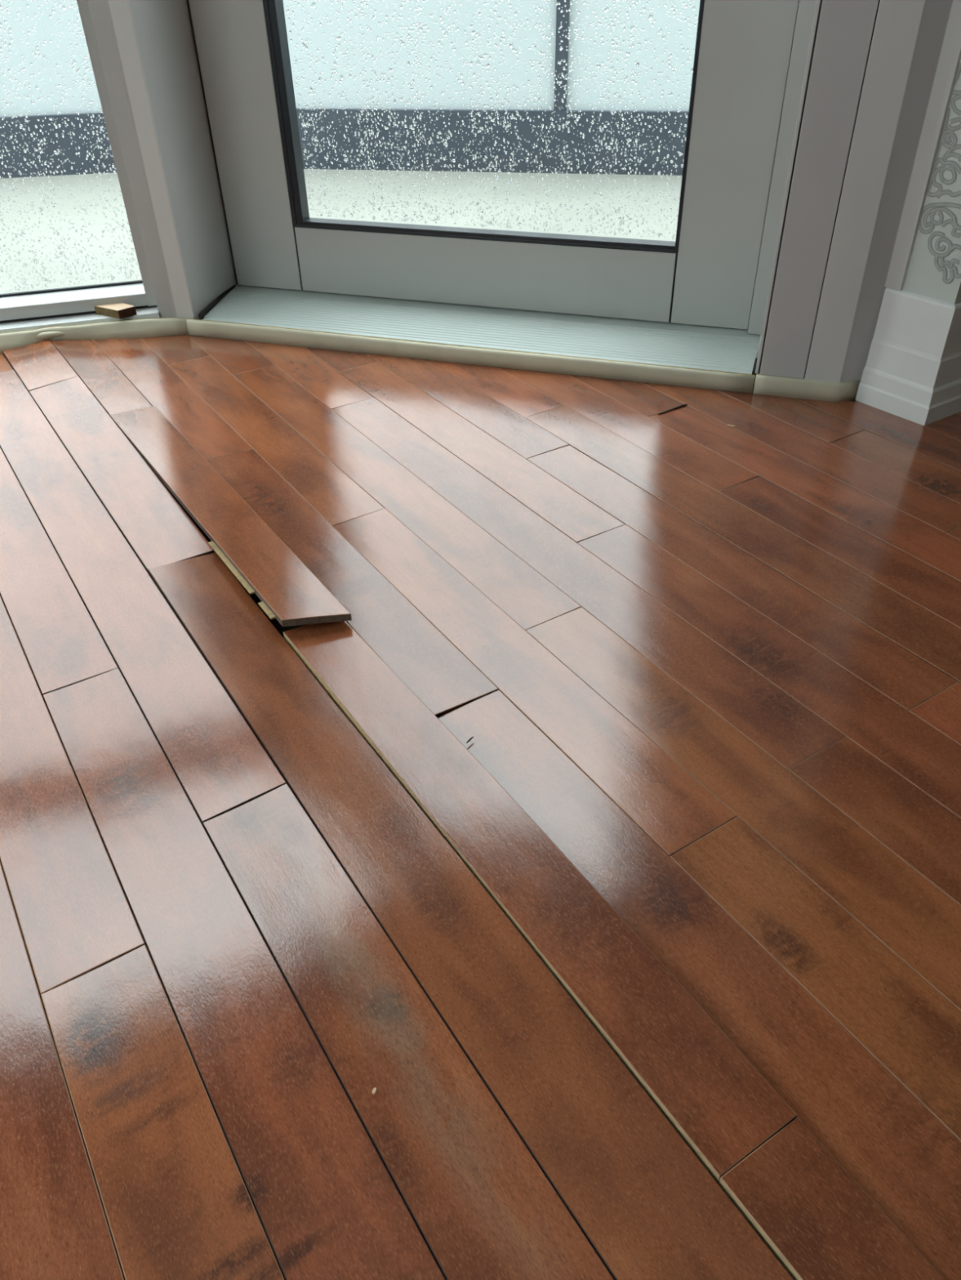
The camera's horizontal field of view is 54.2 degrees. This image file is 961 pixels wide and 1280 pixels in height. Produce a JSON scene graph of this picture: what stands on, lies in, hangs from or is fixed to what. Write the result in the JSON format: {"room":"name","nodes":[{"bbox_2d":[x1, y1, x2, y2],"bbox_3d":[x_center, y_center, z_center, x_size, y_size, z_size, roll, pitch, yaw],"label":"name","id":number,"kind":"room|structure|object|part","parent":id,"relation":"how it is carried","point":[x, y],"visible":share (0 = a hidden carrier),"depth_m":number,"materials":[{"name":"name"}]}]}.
{"room":"living room","nodes":[
{"label":"living room","id":0,"kind":"room"},
{"bbox_2d":[0,334,960,1279],"bbox_3d":[0.604,0.179,0.821,2.560,0.028,4.244,-22,42,-25],"label":"floor","id":1,"kind":"structure","parent":0,"point":[651,971],"depth_m":0.84,"materials":[{"name":"brown wood"}]},
{"bbox_2d":[0,317,188,354],"bbox_3d":[-1.319,-0.503,1.738,1.521,0.030,0.048,-10,39,-11],"label":"trim","id":2,"kind":"structure","parent":1,"relation":"on","point":[141,328],"depth_m":1.85,"materials":[{"name":"beige plastic"}]},
{"bbox_2d":[35,331,65,339],"bbox_3d":[-0.862,-0.595,1.838,0.120,0.016,0.016,-11,39,-12],"label":"trim","id":3,"kind":"structure","parent":2,"relation":"attached to","point":[46,335],"depth_m":1.84,"materials":[{"name":"beige plastic"}]},
{"bbox_2d":[109,405,351,626],"bbox_3d":[-0.386,-0.200,1.321,0.082,0.034,0.745,-22,42,-25],"label":"wooden floorboards","id":4,"kind":"object","parent":1,"relation":"on","point":[287,590],"visible":0.99,"depth_m":1.24,"materials":[{"name":"brown wood"}]},
{"bbox_2d":[371,1087,377,1094],"bbox_3d":[-0.074,0.317,0.659,0.004,0.002,0.004,22,44,27],"label":"chip","id":5,"kind":"object","parent":1,"relation":"on","point":[374,1091],"visible":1,"depth_m":0.66,"materials":[{"name":"beige wood"}]},
{"bbox_2d":[0,373,860,1279],"bbox_3d":[0.842,0.389,0.606,4.720,0.044,5.708,-22,42,-25],"label":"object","id":6,"kind":"structure","parent":1,"relation":"in","point":[277,624],"depth_m":0.97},
{"bbox_2d":[657,404,687,414],"bbox_3d":[0.318,-0.382,1.553,0.066,0.001,0.004,-24,43,-26],"label":"gap","id":7,"kind":"object","parent":1,"relation":"on","point":[683,405],"visible":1,"depth_m":1.55,"materials":[{"name":"black"}]},
{"bbox_2d":[902,59,960,303],"bbox_3d":[1.374,-1.880,1.004,1.773,3.000,0.155,-22,42,-25],"label":"wall","id":8,"kind":"structure","parent":0,"point":[934,269],"depth_m":1.36,"materials":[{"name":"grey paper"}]},
{"bbox_2d":[186,318,755,393],"bbox_3d":[-0.059,-0.531,1.734,1.100,0.030,0.015,10,39,15],"label":"trim","id":9,"kind":"structure","parent":8,"relation":"attached to","point":[535,362],"depth_m":1.71,"materials":[{"name":"beige plastic"}]},
{"bbox_2d":[198,284,760,384],"bbox_3d":[-0.027,-0.604,1.820,1.110,0.040,0.223,10,39,15],"label":"sill","id":10,"kind":"structure","parent":8,"relation":"attached to","point":[735,350],"depth_m":1.78,"materials":[{"name":"grey"}]},
{"bbox_2d":[752,373,859,401],"bbox_3d":[0.546,-0.422,1.574,0.168,0.032,0.031,6,38,9],"label":"trim","id":11,"kind":"structure","parent":8,"relation":"attached to","point":[765,384],"depth_m":1.57,"materials":[{"name":"beige plastic"}]},
{"bbox_2d":[747,0,952,382],"bbox_3d":[0.552,-1.528,0.862,0.220,2.590,0.244,10,39,15],"label":"door frame","id":12,"kind":"structure","parent":8,"relation":"attached to","point":[871,65],"depth_m":1.40,"materials":[{"name":"grey paint"}]},
{"bbox_2d":[855,287,955,425],"bbox_3d":[0.671,-0.446,1.477,0.020,0.184,0.128,-25,44,-28],"label":"baseboard","id":13,"kind":"structure","parent":8,"relation":"attached to","point":[900,371],"depth_m":1.48,"materials":[{"name":"white paint"}]},
{"bbox_2d":[884,0,960,290],"bbox_3d":[0.612,-1.655,0.598,0.008,2.807,0.033,-22,42,-25],"label":"trim","id":14,"kind":"structure","parent":8,"relation":"attached to","point":[949,58],"depth_m":1.33,"materials":[{"name":"paint"}]},
{"bbox_2d":[924,302,960,425],"bbox_3d":[1.430,-0.720,1.805,1.750,0.184,0.020,-22,42,-25],"label":"baseboard","id":15,"kind":"structure","parent":8,"relation":"attached to","point":[945,400],"depth_m":1.47,"materials":[{"name":"white paint"}]},
{"bbox_3d":[-1.650,-1.655,0.893,1.940,3.100,0.732,-22,42,-25],"label":"wall","id":16,"kind":"structure","parent":0,"visible":0},
{"bbox_2d":[0,0,159,333],"bbox_3d":[-1.339,-1.508,1.058,1.371,2.446,0.108,-11,39,-12],"label":"window","id":17,"kind":"structure","parent":16,"relation":"in","point":[72,305],"depth_m":1.84,"materials":[{"name":"white paint"}]},
{"bbox_3d":[-1.321,-0.590,1.791,1.371,0.023,0.074,-11,39,-12],"label":"rail","id":18,"kind":"part","parent":17,"relation":"part of","materials":[{"name":"grey plastic"}]},
{"bbox_3d":[-1.314,-0.545,1.786,1.366,0.030,0.078,-11,39,-12],"label":"sill","id":19,"kind":"part","parent":17,"relation":"part of","materials":[{"name":"white paint"}]},
{"bbox_2d":[93,302,137,319],"bbox_3d":[-0.730,-0.659,1.876,0.073,0.016,0.043,23,44,28],"label":"wood offcut","id":20,"kind":"object","parent":17,"relation":"on","point":[117,310],"visible":1,"depth_m":1.87,"materials":[{"name":"beige wood"}]},
{"bbox_3d":[-0.005,-2.567,0.277,0.988,0.970,1.137,-22,42,-25],"label":"wall door","id":21,"kind":"structure","parent":0,"visible":0},
{"bbox_2d":[87,0,238,319],"bbox_3d":[-0.641,-1.750,1.195,0.166,2.600,0.264,9,39,13],"label":"door frame","id":22,"kind":"structure","parent":21,"relation":"attached to","point":[163,28],"depth_m":1.73,"materials":[{"name":"grey paint"}]},
{"bbox_2d":[186,0,799,329],"bbox_3d":[-0.028,-1.461,1.278,1.068,1.982,0.048,10,39,15],"label":"door","id":23,"kind":"structure","parent":21,"relation":"attached to","point":[707,276],"depth_m":1.74,"materials":[{"name":"grey plastic"}]},
{"bbox_3d":[-0.003,-0.728,1.845,0.764,0.126,0.044,10,39,15],"label":"rail","id":24,"kind":"part","parent":23,"relation":"part of","materials":[{"name":"grey plastic"}]},
{"label":"outside","id":25,"kind":"structure","parent":0,"visible":0},
{"bbox_2d":[0,168,758,358],"bbox_3d":[-0.743,-1.044,2.556,8.087,0.100,2.098,-3,38,-3],"label":"deck","id":26,"kind":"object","parent":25,"point":[107,241],"depth_m":2.73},
{"bbox_2d":[0,0,699,178],"bbox_3d":[-0.919,-1.776,2.790,7.124,0.777,0.624,0,38,1],"label":"balcony railing","id":27,"kind":"object","parent":26,"relation":"on","point":[523,127],"visible":0.39,"depth_m":2.97,"materials":[{"name":"white glass"}]},
{"bbox_3d":[-1.291,-1.977,2.926,0.710,0.591,0.008,-6,38,-6],"label":"frosted panel","id":28,"kind":"part","parent":27,"relation":"part of","materials":[{"name":"white glass"}]},
{"bbox_3d":[-0.913,-1.539,2.973,7.124,0.178,0.624,0,38,1],"label":"rail","id":29,"kind":"part","parent":27,"relation":"part of","materials":[{"name":"grey metal"}]},
{"bbox_3d":[-0.332,-1.962,2.876,1.137,0.591,0.008,5,38,9],"label":"frosted panel","id":30,"kind":"part","parent":27,"relation":"part of","materials":[{"name":"white glass"}]},
{"bbox_3d":[0.247,-1.908,2.788,0.038,0.587,0.040,5,38,9],"label":"post","id":31,"kind":"part","parent":27,"relation":"part of","materials":[{"name":"grey metal"}]},
{"bbox_3d":[0.912,-1.846,2.686,1.310,0.591,0.008,5,38,9],"label":"frosted panel","id":32,"kind":"part","parent":27,"relation":"part of","materials":[{"name":"white glass"}]}
]}

